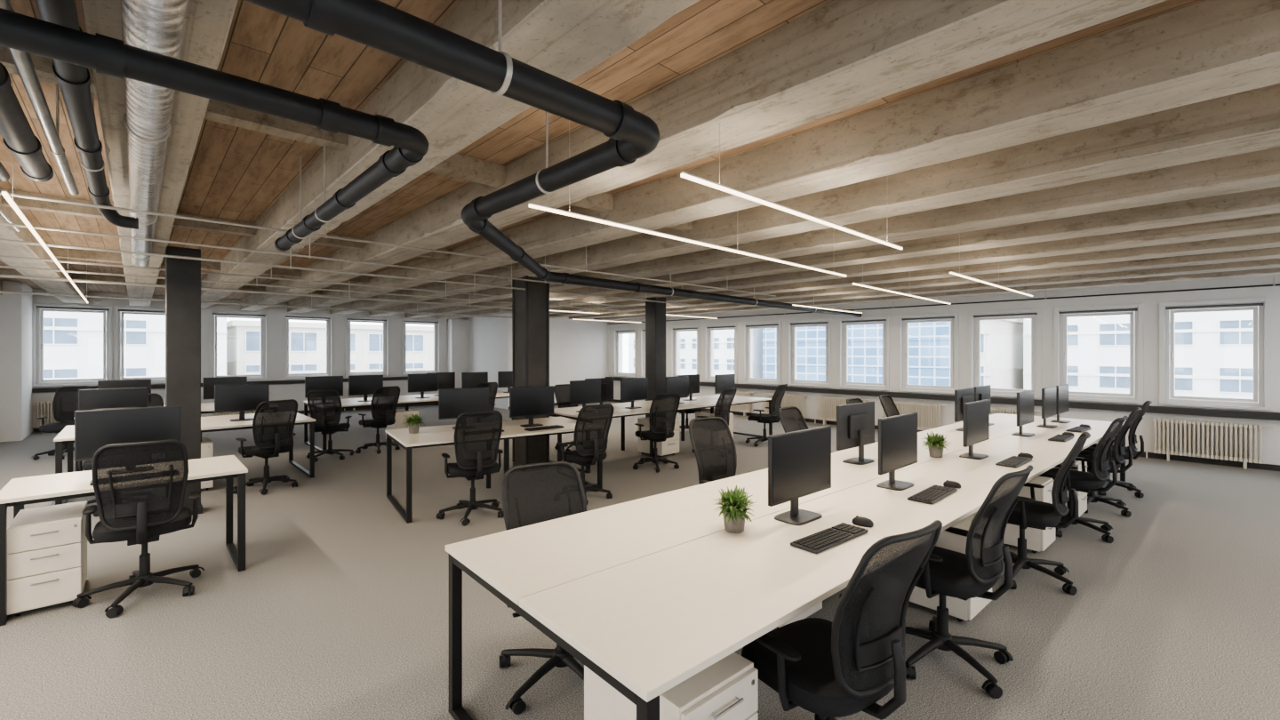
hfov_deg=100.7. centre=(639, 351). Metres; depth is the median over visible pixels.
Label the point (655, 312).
column
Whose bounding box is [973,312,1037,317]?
roller blind
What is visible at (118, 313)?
window
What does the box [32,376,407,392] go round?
trim
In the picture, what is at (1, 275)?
conduit
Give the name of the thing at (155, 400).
office chair
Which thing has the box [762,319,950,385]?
office building
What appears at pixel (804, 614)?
base cabinet
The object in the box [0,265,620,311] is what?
conduit
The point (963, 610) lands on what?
base cabinet
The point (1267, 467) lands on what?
baseboard
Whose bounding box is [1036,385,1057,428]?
computer monitor
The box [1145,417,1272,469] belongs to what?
radiator
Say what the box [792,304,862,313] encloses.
pendant light
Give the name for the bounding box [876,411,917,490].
computer monitor
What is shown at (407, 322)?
roller blind
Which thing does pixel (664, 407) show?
office chair
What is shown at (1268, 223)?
ceiling beams
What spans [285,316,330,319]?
roller blind
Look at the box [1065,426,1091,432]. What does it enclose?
keyboard
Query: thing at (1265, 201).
ceiling beam
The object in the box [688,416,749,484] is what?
office chair
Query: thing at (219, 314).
roller blind
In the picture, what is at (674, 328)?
roller blind
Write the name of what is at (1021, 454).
computer mouse
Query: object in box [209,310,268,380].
window
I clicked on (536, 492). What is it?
office chair
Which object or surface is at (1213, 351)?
office building
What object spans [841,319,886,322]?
roller blind
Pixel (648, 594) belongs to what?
office desk
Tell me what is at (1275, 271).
ceiling beams
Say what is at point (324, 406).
office chair
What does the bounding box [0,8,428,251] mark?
drain pipe
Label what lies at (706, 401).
office desk
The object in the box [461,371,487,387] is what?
computer monitor
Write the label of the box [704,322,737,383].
window
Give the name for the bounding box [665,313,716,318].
pendant light
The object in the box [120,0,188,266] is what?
air duct
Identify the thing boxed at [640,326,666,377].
window
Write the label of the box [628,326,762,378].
office building
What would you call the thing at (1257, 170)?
ceiling beam
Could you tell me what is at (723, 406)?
office chair
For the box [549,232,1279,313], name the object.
ceiling beam
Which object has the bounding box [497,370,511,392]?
computer monitor
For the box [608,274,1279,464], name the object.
wall
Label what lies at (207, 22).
ceiling beam
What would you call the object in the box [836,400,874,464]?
computer monitor
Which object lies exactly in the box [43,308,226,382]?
office building
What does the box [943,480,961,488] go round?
computer mouse
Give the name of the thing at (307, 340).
office building
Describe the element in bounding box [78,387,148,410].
computer monitor
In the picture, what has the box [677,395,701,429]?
office chair
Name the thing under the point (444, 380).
computer monitor
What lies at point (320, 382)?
computer monitor
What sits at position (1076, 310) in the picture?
roller blind
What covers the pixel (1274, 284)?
conduit
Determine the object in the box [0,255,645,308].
conduit
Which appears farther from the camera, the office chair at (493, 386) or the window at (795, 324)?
the window at (795, 324)
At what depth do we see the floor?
3.27 m
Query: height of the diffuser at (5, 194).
0.013 m
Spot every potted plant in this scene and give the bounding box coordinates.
[401,412,424,433]
[712,484,757,533]
[921,430,950,457]
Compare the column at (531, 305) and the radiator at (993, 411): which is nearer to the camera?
the column at (531, 305)
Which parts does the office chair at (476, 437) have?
armrest, seat, backrest frame, backrest, armrest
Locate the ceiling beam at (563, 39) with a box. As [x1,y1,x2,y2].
[200,0,700,309]
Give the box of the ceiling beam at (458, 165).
[0,45,752,245]
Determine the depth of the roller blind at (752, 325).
13.19 m
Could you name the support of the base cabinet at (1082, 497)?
on the floor
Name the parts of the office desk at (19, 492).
leg frame, support rail, leg frame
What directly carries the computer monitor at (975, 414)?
on the office desk at (648, 594)
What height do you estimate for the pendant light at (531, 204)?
0.556 m
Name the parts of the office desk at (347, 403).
leg frame, support rail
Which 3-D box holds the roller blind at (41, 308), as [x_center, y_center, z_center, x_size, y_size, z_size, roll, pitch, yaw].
[-11.854,-0.910,11.112,1.040,0.036,0.036,0,0,-44]
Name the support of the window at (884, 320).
in the wall at (1270, 436)
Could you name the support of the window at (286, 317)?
in the wall at (296, 392)
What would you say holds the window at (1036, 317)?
in the wall at (1270, 436)
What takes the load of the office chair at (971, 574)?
on the floor
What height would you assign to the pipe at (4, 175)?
0.412 m
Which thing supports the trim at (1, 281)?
attached to the ceiling
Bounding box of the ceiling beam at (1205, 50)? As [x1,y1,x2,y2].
[287,0,1279,312]
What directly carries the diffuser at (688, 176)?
attached to the pendant light at (684, 174)
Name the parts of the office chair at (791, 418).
backrest, backrest frame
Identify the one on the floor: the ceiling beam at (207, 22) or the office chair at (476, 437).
the office chair at (476, 437)
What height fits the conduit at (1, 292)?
0.439 m
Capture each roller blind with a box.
[36,306,109,311]
[118,309,165,312]
[212,312,265,316]
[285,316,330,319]
[347,318,386,320]
[403,320,438,323]
[672,328,697,329]
[706,326,735,328]
[745,324,778,327]
[790,321,828,325]
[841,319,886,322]
[902,316,954,319]
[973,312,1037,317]
[1059,308,1137,313]
[1165,303,1263,309]
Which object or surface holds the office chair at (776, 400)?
on the floor
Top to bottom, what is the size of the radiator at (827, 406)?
0.622 m
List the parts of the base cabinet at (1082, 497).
drawer, drawer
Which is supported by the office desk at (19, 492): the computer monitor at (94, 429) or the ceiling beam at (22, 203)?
the computer monitor at (94, 429)
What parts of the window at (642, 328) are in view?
sash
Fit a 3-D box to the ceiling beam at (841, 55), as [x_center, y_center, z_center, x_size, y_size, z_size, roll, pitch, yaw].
[-3.085,-1.149,6.171,0.338,0.259,19.197,0,0,-43]
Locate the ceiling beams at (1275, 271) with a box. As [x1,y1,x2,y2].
[593,267,1279,319]
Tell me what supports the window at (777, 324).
in the wall at (1270, 436)
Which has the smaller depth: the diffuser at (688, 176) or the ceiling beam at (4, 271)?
the diffuser at (688, 176)
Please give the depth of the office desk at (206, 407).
8.14 m
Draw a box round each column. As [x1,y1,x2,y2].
[165,246,202,514]
[512,275,549,466]
[645,296,665,417]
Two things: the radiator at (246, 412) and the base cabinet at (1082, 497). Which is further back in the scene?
the radiator at (246, 412)
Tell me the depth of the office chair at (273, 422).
6.13 m
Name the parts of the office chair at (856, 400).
backrest, backrest frame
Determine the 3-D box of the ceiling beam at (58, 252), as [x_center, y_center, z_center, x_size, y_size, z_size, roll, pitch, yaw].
[-3.460,-1.220,9.951,13.878,0.119,0.120,0,0,-43]
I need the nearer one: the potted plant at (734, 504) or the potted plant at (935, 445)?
the potted plant at (734, 504)
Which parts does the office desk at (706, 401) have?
leg frame, leg frame, support rail, leg frame, leg frame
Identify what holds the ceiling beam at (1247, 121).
attached to the wall at (296, 392)
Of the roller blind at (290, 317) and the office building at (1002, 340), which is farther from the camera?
the office building at (1002, 340)
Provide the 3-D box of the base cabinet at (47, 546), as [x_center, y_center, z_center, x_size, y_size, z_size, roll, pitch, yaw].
[-3.861,1.340,3.473,0.312,0.560,0.567,0,0,-43]
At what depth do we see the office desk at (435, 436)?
5.80 m
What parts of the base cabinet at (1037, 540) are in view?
drawer, drawer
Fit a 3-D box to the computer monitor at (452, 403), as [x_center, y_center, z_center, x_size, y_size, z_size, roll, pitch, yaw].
[-2.015,0.639,6.082,0.560,0.460,0.170,0,0,-30]
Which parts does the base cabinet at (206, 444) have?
drawer, drawer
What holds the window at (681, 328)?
in the wall at (1270, 436)
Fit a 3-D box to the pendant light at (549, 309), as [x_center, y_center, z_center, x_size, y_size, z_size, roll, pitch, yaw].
[-1.495,-1.036,10.437,1.800,0.486,0.014,0,0,-43]
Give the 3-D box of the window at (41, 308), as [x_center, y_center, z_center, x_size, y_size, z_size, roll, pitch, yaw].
[-11.871,-0.138,11.130,1.150,1.695,0.190,0,0,-43]
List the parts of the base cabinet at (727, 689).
drawer, drawer handle, drawer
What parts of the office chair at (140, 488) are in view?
armrest, backrest frame, backrest, seat, armrest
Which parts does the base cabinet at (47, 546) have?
drawer, drawer, drawer, drawer handle, drawer handle, drawer handle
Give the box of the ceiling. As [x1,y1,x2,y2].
[0,0,1205,302]
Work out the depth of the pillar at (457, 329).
16.51 m
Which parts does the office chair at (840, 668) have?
armrest, seat, backrest frame, backrest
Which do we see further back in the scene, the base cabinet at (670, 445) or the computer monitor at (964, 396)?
the base cabinet at (670, 445)
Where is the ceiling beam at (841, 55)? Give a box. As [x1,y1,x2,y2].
[240,0,1166,311]
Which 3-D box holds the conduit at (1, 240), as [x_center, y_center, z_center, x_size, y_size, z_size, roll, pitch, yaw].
[-2.594,-1.054,6.155,9.890,0.448,0.029,0,0,-43]
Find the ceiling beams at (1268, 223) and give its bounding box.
[437,213,1279,319]
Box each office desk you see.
[0,455,247,626]
[53,412,315,504]
[75,402,214,471]
[303,390,509,450]
[384,416,602,523]
[445,413,1125,719]
[549,394,772,473]
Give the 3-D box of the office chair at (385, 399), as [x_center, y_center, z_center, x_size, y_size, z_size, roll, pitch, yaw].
[-4.303,1.087,8.703,0.700,1.063,0.643,0,0,36]
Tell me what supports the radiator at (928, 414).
attached to the wall at (1270, 436)
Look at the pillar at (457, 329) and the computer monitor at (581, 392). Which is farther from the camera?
the pillar at (457, 329)
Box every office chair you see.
[31,385,91,460]
[72,439,204,618]
[78,407,138,516]
[148,393,163,407]
[232,399,297,495]
[306,389,355,461]
[355,385,399,453]
[436,410,503,526]
[476,382,497,410]
[499,461,586,714]
[554,384,578,451]
[556,403,614,504]
[632,392,679,472]
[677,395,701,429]
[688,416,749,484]
[692,387,736,452]
[741,520,942,719]
[745,384,787,446]
[778,406,833,452]
[846,397,876,442]
[879,394,923,431]
[904,464,1032,698]
[1002,432,1090,595]
[1039,416,1127,543]
[1077,407,1141,517]
[1079,400,1151,497]
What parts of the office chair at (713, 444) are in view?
armrest, backrest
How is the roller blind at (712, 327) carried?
attached to the window at (719, 326)
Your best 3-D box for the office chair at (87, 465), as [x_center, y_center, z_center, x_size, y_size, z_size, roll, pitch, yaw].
[-5.437,1.086,5.493,0.648,1.062,0.700,0,0,-43]
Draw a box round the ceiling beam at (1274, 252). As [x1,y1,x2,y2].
[549,247,1279,318]
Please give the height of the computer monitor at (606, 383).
0.460 m
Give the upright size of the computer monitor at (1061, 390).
0.460 m
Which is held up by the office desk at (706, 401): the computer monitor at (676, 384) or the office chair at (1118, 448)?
the computer monitor at (676, 384)
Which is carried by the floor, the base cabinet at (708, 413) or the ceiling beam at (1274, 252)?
the base cabinet at (708, 413)
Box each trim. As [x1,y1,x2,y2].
[0,279,2,295]
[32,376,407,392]
[605,376,1279,420]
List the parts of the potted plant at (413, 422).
plant pot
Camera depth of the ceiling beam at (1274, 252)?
7.18 m
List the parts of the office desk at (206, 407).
leg frame, support rail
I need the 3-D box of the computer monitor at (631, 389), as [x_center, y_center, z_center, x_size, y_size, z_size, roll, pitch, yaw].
[-0.102,0.639,8.272,0.560,0.460,0.170,0,0,-43]
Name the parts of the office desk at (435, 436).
leg frame, support rail, leg frame, leg frame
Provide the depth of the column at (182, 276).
5.24 m
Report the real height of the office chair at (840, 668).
1.062 m
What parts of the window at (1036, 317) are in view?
sash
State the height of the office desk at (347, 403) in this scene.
0.750 m
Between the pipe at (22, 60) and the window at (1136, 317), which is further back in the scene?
the window at (1136, 317)
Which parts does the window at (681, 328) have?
sash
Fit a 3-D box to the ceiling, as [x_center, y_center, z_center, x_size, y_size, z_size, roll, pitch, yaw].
[-1.395,-1.380,7.775,14.580,0.200,19.900,0,0,-43]
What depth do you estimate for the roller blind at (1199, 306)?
7.66 m
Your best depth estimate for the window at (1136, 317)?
8.50 m
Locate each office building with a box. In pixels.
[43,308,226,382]
[226,320,433,376]
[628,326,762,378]
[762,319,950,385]
[977,316,1023,389]
[1023,305,1258,402]
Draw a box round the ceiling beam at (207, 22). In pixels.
[81,0,238,306]
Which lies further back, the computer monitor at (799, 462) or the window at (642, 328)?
the window at (642, 328)
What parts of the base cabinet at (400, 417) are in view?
drawer, drawer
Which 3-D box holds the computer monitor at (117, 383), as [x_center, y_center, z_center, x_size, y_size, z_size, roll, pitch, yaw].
[-7.604,0.639,7.838,0.560,0.460,0.170,0,0,-43]
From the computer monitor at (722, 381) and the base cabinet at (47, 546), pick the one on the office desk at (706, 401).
the computer monitor at (722, 381)
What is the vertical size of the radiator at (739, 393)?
0.622 m
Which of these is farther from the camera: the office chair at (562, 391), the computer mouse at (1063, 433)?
the office chair at (562, 391)
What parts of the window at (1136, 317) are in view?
sash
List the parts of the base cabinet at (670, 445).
drawer, drawer, drawer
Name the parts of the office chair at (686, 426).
seat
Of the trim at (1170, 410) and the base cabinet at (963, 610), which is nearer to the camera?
the base cabinet at (963, 610)
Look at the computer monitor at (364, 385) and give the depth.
9.37 m
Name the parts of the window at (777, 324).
sash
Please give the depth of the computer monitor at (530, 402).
6.23 m
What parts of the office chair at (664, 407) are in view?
armrest, seat, backrest frame, backrest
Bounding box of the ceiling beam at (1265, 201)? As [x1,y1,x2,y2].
[404,186,1279,318]
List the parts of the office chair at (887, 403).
backrest frame, backrest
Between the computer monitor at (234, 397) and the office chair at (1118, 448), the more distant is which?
the computer monitor at (234, 397)
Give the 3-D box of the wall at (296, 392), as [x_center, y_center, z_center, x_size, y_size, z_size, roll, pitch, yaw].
[-9.056,0.170,13.960,9.120,2.900,0.320,0,0,-43]
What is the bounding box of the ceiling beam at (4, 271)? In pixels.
[0,268,372,298]
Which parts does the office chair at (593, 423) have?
armrest, seat, backrest frame, backrest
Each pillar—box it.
[0,280,32,442]
[447,319,468,388]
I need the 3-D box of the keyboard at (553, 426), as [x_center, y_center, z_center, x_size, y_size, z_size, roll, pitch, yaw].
[-1.081,0.859,6.005,0.440,0.019,0.135,0,0,-41]
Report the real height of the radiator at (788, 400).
0.622 m
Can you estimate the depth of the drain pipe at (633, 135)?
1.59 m
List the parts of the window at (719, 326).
sash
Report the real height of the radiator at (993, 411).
0.622 m
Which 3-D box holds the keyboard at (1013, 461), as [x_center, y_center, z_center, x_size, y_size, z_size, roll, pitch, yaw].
[2.938,0.859,4.167,0.440,0.019,0.135,0,0,-41]
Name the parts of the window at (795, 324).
sash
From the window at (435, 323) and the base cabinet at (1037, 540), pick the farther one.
the window at (435, 323)
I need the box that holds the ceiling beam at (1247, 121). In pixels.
[329,83,1279,314]
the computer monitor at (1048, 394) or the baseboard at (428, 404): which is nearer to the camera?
the computer monitor at (1048, 394)
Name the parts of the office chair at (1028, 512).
armrest, armrest, seat, backrest frame, backrest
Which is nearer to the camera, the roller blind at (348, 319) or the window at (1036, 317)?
the window at (1036, 317)
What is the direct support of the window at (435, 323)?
in the wall at (296, 392)
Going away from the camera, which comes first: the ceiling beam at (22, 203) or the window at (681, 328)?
the ceiling beam at (22, 203)
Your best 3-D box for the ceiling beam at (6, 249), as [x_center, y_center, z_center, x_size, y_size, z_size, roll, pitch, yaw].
[-5.217,-1.149,4.147,0.338,0.259,19.197,0,0,-43]
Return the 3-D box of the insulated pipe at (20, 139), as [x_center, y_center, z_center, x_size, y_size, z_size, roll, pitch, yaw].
[-0.636,-1.062,0.155,0.106,0.431,6.900,0,0,-43]
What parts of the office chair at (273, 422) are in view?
armrest, seat, backrest frame, backrest, armrest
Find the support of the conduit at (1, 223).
attached to the ceiling
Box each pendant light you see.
[1,80,87,303]
[528,202,846,276]
[549,309,599,313]
[572,318,640,322]
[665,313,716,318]
[680,122,903,249]
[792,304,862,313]
[852,259,950,303]
[949,271,1032,296]
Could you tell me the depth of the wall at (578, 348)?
16.26 m
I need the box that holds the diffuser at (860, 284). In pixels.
[852,283,950,303]
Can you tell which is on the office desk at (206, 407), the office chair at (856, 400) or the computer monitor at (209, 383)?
the computer monitor at (209, 383)
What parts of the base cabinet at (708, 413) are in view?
drawer, drawer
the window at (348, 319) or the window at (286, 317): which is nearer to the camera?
the window at (286, 317)
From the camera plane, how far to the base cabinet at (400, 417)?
9.39 m
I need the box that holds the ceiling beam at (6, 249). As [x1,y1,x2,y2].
[0,186,86,303]
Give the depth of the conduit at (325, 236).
3.84 m
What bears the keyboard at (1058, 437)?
on the office desk at (648, 594)
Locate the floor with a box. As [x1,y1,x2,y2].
[0,400,1279,719]
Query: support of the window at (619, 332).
in the wall at (1270, 436)
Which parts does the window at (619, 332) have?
sash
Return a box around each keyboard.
[524,424,564,431]
[790,522,868,553]
[907,484,957,504]
[995,456,1031,467]
[1048,434,1073,441]
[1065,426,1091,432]
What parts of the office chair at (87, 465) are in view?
armrest, seat, backrest frame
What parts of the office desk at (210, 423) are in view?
leg frame, support rail, leg frame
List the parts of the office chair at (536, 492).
backrest frame, backrest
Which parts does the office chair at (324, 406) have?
backrest, backrest frame, seat, armrest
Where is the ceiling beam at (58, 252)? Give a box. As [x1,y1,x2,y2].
[48,246,479,292]
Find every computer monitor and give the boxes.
[74,405,181,461]
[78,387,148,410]
[97,379,151,393]
[203,376,247,399]
[214,383,269,421]
[304,376,343,397]
[348,375,383,401]
[408,373,437,398]
[427,371,455,395]
[438,386,489,429]
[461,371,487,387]
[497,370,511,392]
[509,385,554,427]
[569,379,600,412]
[584,377,613,404]
[620,377,647,408]
[665,376,688,403]
[678,374,699,400]
[714,374,735,393]
[768,425,831,525]
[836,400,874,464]
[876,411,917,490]
[954,387,974,431]
[959,399,989,459]
[973,384,994,425]
[1011,390,1034,436]
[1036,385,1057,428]
[1050,384,1070,423]
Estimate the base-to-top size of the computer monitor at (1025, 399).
0.460 m
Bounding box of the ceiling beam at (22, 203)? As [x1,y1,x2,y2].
[1,188,575,274]
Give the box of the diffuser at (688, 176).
[680,173,902,249]
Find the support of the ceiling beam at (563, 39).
attached to the wall at (296, 392)
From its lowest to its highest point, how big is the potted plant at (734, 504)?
0.216 m
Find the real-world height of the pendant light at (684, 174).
0.556 m
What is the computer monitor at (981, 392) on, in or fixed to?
on the office desk at (648, 594)
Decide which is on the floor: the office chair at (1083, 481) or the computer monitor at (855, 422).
the office chair at (1083, 481)
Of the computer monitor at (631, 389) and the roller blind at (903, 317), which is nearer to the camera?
the computer monitor at (631, 389)
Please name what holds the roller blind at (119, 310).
attached to the window at (118, 313)
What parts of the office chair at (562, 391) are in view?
backrest, backrest frame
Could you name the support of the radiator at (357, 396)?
on the floor
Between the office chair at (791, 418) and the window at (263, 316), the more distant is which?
the window at (263, 316)
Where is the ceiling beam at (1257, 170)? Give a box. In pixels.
[368,146,1279,316]
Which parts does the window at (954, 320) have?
sash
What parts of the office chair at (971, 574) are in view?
armrest, armrest, seat, backrest, backrest frame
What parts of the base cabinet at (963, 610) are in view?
drawer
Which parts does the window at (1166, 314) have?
sash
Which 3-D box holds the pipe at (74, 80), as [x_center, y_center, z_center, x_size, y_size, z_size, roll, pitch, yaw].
[-0.684,-1.031,0.589,0.201,0.494,7.596,0,0,-43]
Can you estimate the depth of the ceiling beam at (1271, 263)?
7.98 m
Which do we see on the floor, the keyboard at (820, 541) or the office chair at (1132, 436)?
the office chair at (1132, 436)
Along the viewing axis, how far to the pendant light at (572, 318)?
14.14 m
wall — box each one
[32,288,463,428]
[464,312,607,409]
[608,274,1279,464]
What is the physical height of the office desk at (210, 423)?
0.750 m
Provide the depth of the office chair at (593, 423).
5.68 m
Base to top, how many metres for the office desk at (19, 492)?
0.750 m
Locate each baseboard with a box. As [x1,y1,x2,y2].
[32,402,438,431]
[608,399,1279,471]
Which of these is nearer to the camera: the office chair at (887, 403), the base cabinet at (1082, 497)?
the base cabinet at (1082, 497)
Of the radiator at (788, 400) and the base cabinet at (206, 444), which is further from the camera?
the radiator at (788, 400)
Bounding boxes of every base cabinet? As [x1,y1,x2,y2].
[7,500,87,615]
[200,437,213,490]
[385,408,418,441]
[584,652,757,719]
[637,416,679,456]
[695,410,733,438]
[776,600,822,628]
[909,514,991,621]
[972,475,1055,553]
[1052,456,1087,516]
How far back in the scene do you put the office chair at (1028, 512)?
3.62 m
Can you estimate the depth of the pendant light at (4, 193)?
3.16 m
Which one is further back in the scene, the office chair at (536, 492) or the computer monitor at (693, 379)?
the computer monitor at (693, 379)
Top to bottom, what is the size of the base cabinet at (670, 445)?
0.560 m
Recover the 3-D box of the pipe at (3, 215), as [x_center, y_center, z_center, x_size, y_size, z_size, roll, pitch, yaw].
[-1.531,-1.079,0.684,0.038,0.397,8.900,0,0,-43]
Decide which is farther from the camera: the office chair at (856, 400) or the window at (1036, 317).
the window at (1036, 317)
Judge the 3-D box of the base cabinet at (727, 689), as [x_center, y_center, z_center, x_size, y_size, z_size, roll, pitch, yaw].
[0.106,1.340,1.863,0.360,0.560,0.539,0,0,-41]
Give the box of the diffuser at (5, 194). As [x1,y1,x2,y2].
[1,191,87,303]
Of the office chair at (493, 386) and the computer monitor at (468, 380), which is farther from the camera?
the computer monitor at (468, 380)
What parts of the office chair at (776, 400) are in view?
armrest, seat, backrest, backrest frame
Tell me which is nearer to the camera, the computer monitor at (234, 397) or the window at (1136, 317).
the computer monitor at (234, 397)
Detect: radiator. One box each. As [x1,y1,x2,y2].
[32,400,58,427]
[208,392,271,415]
[344,388,373,411]
[713,391,753,415]
[760,392,807,415]
[814,396,870,424]
[883,400,946,430]
[989,407,1039,415]
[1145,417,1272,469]
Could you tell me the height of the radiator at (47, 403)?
0.622 m
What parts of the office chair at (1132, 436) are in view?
armrest, seat, backrest, backrest frame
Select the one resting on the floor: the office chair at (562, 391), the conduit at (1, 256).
the office chair at (562, 391)
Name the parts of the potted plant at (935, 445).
plant pot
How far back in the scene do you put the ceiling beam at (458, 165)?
2.86 m
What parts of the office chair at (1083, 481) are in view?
armrest, seat, armrest, backrest frame, backrest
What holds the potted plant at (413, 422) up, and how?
on the office desk at (435, 436)
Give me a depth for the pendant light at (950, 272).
5.64 m
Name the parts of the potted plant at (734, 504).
plant pot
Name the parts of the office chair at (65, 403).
armrest, seat, backrest, backrest frame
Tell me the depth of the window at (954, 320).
10.45 m
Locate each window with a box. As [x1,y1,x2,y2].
[32,303,112,387]
[114,306,165,383]
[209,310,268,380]
[282,313,333,379]
[344,316,389,377]
[401,318,439,375]
[613,328,637,377]
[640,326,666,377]
[670,324,699,376]
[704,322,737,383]
[743,320,781,384]
[786,318,831,387]
[838,315,889,391]
[897,312,959,394]
[968,308,1041,398]
[1054,303,1143,403]
[1159,296,1271,410]
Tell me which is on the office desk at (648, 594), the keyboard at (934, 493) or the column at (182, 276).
the keyboard at (934, 493)
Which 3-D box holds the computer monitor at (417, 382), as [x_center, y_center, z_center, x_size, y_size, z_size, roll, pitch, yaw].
[-4.135,0.639,10.096,0.560,0.460,0.170,0,0,-43]
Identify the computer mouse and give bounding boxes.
[851,515,873,527]
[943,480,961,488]
[1017,452,1032,458]
[1062,432,1074,436]
[1079,424,1090,427]
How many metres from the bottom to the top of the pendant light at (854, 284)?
0.556 m
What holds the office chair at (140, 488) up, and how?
on the floor
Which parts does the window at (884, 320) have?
sash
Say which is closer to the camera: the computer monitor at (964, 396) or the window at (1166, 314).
the computer monitor at (964, 396)
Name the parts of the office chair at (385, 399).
armrest, seat, backrest frame, backrest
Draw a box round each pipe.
[0,0,79,195]
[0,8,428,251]
[0,62,54,182]
[0,161,9,181]
[0,208,19,231]
[35,0,138,229]
[244,0,862,317]
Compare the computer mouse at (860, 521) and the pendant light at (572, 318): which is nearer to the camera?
the computer mouse at (860, 521)
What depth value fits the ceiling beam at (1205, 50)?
2.53 m
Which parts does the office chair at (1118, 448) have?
armrest, seat, backrest frame, backrest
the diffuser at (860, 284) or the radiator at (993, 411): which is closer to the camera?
the diffuser at (860, 284)
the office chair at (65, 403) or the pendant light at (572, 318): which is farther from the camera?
the pendant light at (572, 318)
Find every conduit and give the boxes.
[0,191,775,296]
[0,222,708,300]
[0,239,695,305]
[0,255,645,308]
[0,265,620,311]
[0,273,597,314]
[0,290,511,318]
[607,275,1279,324]
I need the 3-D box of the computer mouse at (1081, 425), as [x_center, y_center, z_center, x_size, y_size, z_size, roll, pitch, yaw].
[5.115,0.849,6.101,0.062,0.041,0.104,0,0,-39]
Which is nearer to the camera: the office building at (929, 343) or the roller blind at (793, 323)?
the roller blind at (793, 323)
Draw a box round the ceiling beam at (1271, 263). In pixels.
[568,258,1279,319]
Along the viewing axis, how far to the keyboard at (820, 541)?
2.43 m
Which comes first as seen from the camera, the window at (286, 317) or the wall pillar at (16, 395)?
the wall pillar at (16, 395)
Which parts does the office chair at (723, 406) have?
backrest, backrest frame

